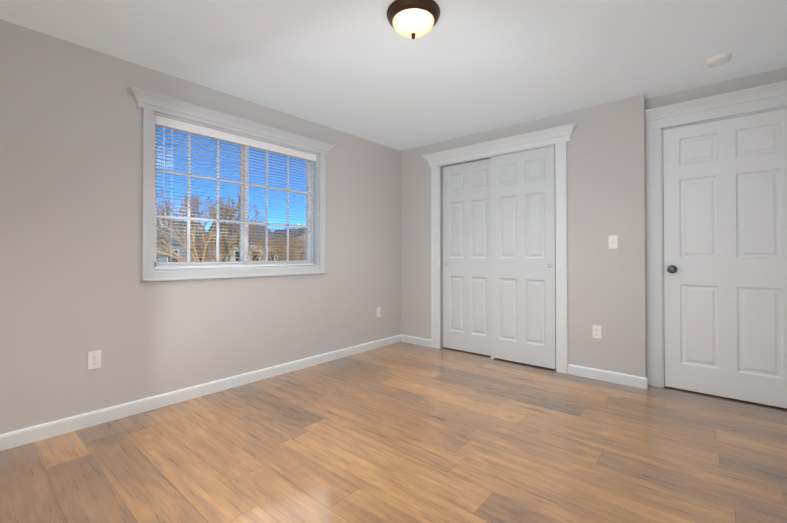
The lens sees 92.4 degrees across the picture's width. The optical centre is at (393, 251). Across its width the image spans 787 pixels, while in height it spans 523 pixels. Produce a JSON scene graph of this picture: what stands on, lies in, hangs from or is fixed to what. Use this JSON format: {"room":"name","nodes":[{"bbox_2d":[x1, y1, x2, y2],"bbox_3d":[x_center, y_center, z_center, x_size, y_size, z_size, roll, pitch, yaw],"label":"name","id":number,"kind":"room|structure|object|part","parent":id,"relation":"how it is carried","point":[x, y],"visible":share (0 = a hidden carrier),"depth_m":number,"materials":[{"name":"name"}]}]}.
{"room":"empty bedroom","nodes":[
{"label":"empty bedroom","id":0,"kind":"room"},
{"bbox_2d":[0,19,400,433],"bbox_3d":[-0.988,-0.085,3.692,0.150,2.440,5.890,0,-1,41],"label":"wall","id":1,"kind":"structure","parent":0,"point":[74,290],"depth_m":2.56,"materials":[{"name":"paint"}]},
{"bbox_2d":[88,350,101,369],"bbox_3d":[-1.941,0.704,2.454,0.008,0.114,0.070,0,-1,41],"label":"electrical outlet","id":2,"kind":"object","parent":1,"relation":"attached to","point":[94,359],"visible":1,"depth_m":2.45,"materials":[{"name":"white plastic"}]},
{"bbox_2d":[0,335,399,450],"bbox_3d":[-1.323,1.086,3.165,0.014,0.090,4.370,0,-1,41],"label":"baseboard","id":3,"kind":"structure","parent":1,"relation":"attached to","point":[16,438],"depth_m":2.74,"materials":[{"name":"white wood"}]},
{"bbox_2d":[127,86,335,281],"bbox_3d":[-1.271,-0.447,3.306,0.228,1.333,1.810,0,-1,41],"label":"window","id":4,"kind":"structure","parent":1,"relation":"in","point":[309,250],"depth_m":3.16,"materials":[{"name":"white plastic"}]},
{"bbox_2d":[155,115,315,268],"bbox_3d":[-1.277,-0.431,3.310,0.042,1.124,1.458,0,-1,41],"label":"window blind","id":5,"kind":"object","parent":4,"relation":"attached to","point":[164,123],"visible":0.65,"depth_m":3.19,"materials":[{"name":"white plastic"}]},
{"bbox_2d":[377,307,380,316],"bbox_3d":[-0.175,0.723,4.509,0.008,0.114,0.070,0,-1,41],"label":"electrical outlet","id":6,"kind":"object","parent":1,"relation":"attached to","point":[378,311],"visible":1,"depth_m":4.51,"materials":[{"name":"white plastic"}]},
{"bbox_2d":[0,342,786,522],"bbox_3d":[0.430,1.184,2.462,3.890,0.120,5.890,0,-1,41],"label":"floor","id":7,"kind":"structure","parent":0,"point":[401,432],"depth_m":2.09,"materials":[{"name":"brown wood"}]},
{"bbox_2d":[0,0,786,150],"bbox_3d":[0.430,-1.391,2.485,3.890,0.150,5.890,0,-1,41],"label":"ceiling","id":8,"kind":"structure","parent":0,"point":[363,69],"depth_m":2.47,"materials":[{"name":"paint"}]},
{"bbox_2d":[387,0,439,38],"bbox_3d":[0.110,-1.246,2.087,0.296,0.147,0.296,0,-1,41],"label":"ceiling light","id":9,"kind":"object","parent":8,"relation":"attached to","point":[412,19],"visible":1,"depth_m":2.01,"materials":[{"name":"white glass"}]},
{"bbox_3d":[0.110,-1.237,2.087,0.232,0.068,0.232,0,-1,41],"label":"glass","id":10,"kind":"part","parent":9,"relation":"part of","materials":[{"name":"beige glass"}]},
{"bbox_2d":[705,53,731,66],"bbox_3d":[2.211,-1.297,2.569,0.136,0.036,0.136,0,-1,41],"label":"smoke detector","id":11,"kind":"object","parent":8,"relation":"attached to","point":[718,60],"visible":1,"depth_m":2.54,"materials":[{"name":"white plastic"}]},
{"bbox_2d":[401,94,646,377],"bbox_3d":[1.138,-0.081,4.041,2.620,2.440,0.150,0,-1,41],"label":"wall","id":12,"kind":"structure","parent":0,"point":[606,186],"depth_m":3.38,"materials":[{"name":"paint"}]},
{"bbox_2d":[400,334,430,346],"bbox_3d":[0.287,1.099,4.653,0.455,0.090,0.014,0,-1,41],"label":"baseboard","id":13,"kind":"structure","parent":12,"relation":"attached to","point":[403,338],"depth_m":4.66,"materials":[{"name":"white wood"}]},
{"bbox_2d":[443,158,490,355],"bbox_3d":[0.847,0.059,4.282,0.662,2.136,0.034,0,-1,41],"label":"closet door","id":14,"kind":"structure","parent":12,"relation":"in","point":[467,257],"depth_m":4.27,"materials":[{"name":"white wood"}]},
{"bbox_2d":[422,123,576,373],"bbox_3d":[1.020,-0.012,3.995,1.710,2.300,0.084,0,-1,41],"label":"trim","id":15,"kind":"structure","parent":12,"relation":"attached to","point":[559,137],"depth_m":3.68,"materials":[{"name":"white wood"}]},
{"bbox_2d":[491,146,555,368],"bbox_3d":[1.302,0.055,3.833,0.662,2.136,0.034,0,-1,41],"label":"closet door","id":16,"kind":"structure","parent":12,"relation":"in","point":[523,286],"depth_m":3.80,"materials":[{"name":"white wood"}]},
{"bbox_2d":[593,325,600,338],"bbox_3d":[1.807,0.713,3.354,0.070,0.114,0.008,0,-1,41],"label":"electrical outlet","id":17,"kind":"object","parent":12,"relation":"attached to","point":[596,331],"visible":1,"depth_m":3.35,"materials":[{"name":"white plastic"}]},
{"bbox_2d":[568,364,647,388],"bbox_3d":[1.854,1.087,3.306,0.619,0.090,0.014,0,-1,41],"label":"baseboard","id":18,"kind":"structure","parent":12,"relation":"attached to","point":[614,377],"depth_m":3.28,"materials":[{"name":"white wood"}]},
{"bbox_2d":[608,235,617,248],"bbox_3d":[1.903,-0.083,3.273,0.070,0.114,0.017,0,-1,41],"label":"light switch","id":19,"kind":"object","parent":12,"relation":"attached to","point":[613,242],"visible":1,"depth_m":3.27,"materials":[{"name":"white plastic"}]},
{"bbox_2d":[646,67,786,109],"bbox_3d":[2.578,-0.091,2.962,0.970,2.440,0.150,0,-1,41],"label":"wall","id":20,"kind":"structure","parent":0,"point":[752,81],"depth_m":2.92,"materials":[{"name":"paint"}]},
{"bbox_2d":[645,80,786,387],"bbox_3d":[2.552,-0.031,2.932,0.974,2.320,0.228,0,-1,41],"label":"door frame","id":21,"kind":"structure","parent":20,"relation":"attached to","point":[755,100],"depth_m":3.15,"materials":[{"name":"white wood"}]},
{"bbox_2d":[663,108,786,407],"bbox_3d":[2.572,0.048,2.906,0.797,2.136,0.035,0,-1,41],"label":"door leaf","id":22,"kind":"structure","parent":20,"relation":"in","point":[725,251],"depth_m":2.89,"materials":[{"name":"white wood"}]},
{"bbox_2d":[667,265,676,272],"bbox_3d":[2.277,0.145,3.087,0.068,0.068,0.073,0,-1,41],"label":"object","id":23,"kind":"structure","parent":22,"relation":"attached to","point":[671,268],"depth_m":3.06,"materials":[{"name":"silver metal"}]},
{"label":"outside","id":24,"kind":"structure","parent":0,"visible":0},
{"bbox_3d":[-35.292,5.058,55.805,119.830,0.300,200.000,0,-1,41],"label":"ground","id":25,"kind":"structure","parent":24,"visible":0},
{"bbox_2d":[156,233,172,258],"bbox_3d":[-20.082,1.347,29.580,5.538,6.751,4.816,0,-1,41],"label":"tree","id":26,"kind":"object","parent":25,"relation":"on","point":[157,246],"depth_m":29.64,"materials":[{"name":"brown plant"}]},
{"bbox_2d":[156,213,211,261],"bbox_3d":[-26.024,0.282,41.952,8.700,9.000,8.700,0,-1,41],"label":"house","id":27,"kind":"structure","parent":25,"relation":"on","point":[161,259],"depth_m":40.27,"materials":[{"name":"grey"}]},
{"bbox_2d":[156,189,264,261],"bbox_3d":[-9.800,0.735,18.716,7.865,7.794,6.004,0,-1,41],"label":"tree","id":28,"kind":"object","parent":25,"relation":"on","point":[180,258],"depth_m":18.86,"materials":[{"name":"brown plant"}]},
{"bbox_2d":[193,233,237,261],"bbox_3d":[-16.830,1.424,36.217,5.455,6.721,4.514,0,-1,41],"label":"tree","id":29,"kind":"object","parent":25,"relation":"on","point":[221,244],"depth_m":35.41,"materials":[{"name":"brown plant"}]},
{"bbox_2d":[174,224,272,261],"bbox_3d":[-12.049,1.197,28.087,4.936,7.040,7.604,0,-1,41],"label":"tree","id":30,"kind":"object","parent":25,"relation":"on","point":[210,247],"depth_m":27.93,"materials":[{"name":"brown plant"}]},
{"bbox_2d":[208,224,278,261],"bbox_3d":[-21.564,0.135,53.283,8.700,9.500,7.700,0,-1,41],"label":"house","id":31,"kind":"structure","parent":25,"relation":"on","point":[255,257],"depth_m":51.23,"materials":[{"name":"white"}]},
{"bbox_2d":[249,232,300,260],"bbox_3d":[-11.455,1.400,37.694,5.512,6.798,5.826,0,-1,41],"label":"tree","id":32,"kind":"object","parent":25,"relation":"on","point":[280,247],"depth_m":36.51,"materials":[{"name":"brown plant"}]},
{"bbox_2d":[269,236,305,260],"bbox_3d":[-12.858,1.322,49.064,6.619,7.170,6.057,0,-1,41],"label":"tree","id":33,"kind":"object","parent":25,"relation":"on","point":[296,241],"depth_m":49.27,"materials":[{"name":"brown plant"}]},
{"bbox_2d":[272,223,305,260],"bbox_3d":[-16.564,0.215,62.171,9.700,9.500,9.700,0,-1,41],"label":"house","id":34,"kind":"structure","parent":25,"relation":"on","point":[291,232],"depth_m":59.13,"materials":[{"name":"beige"}]},
{"bbox_2d":[280,246,305,260],"bbox_3d":[-6.833,2.097,28.895,4.612,5.237,3.305,0,-1,41],"label":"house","id":35,"kind":"structure","parent":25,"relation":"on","point":[296,257],"depth_m":29.65,"materials":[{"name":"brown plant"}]}
]}

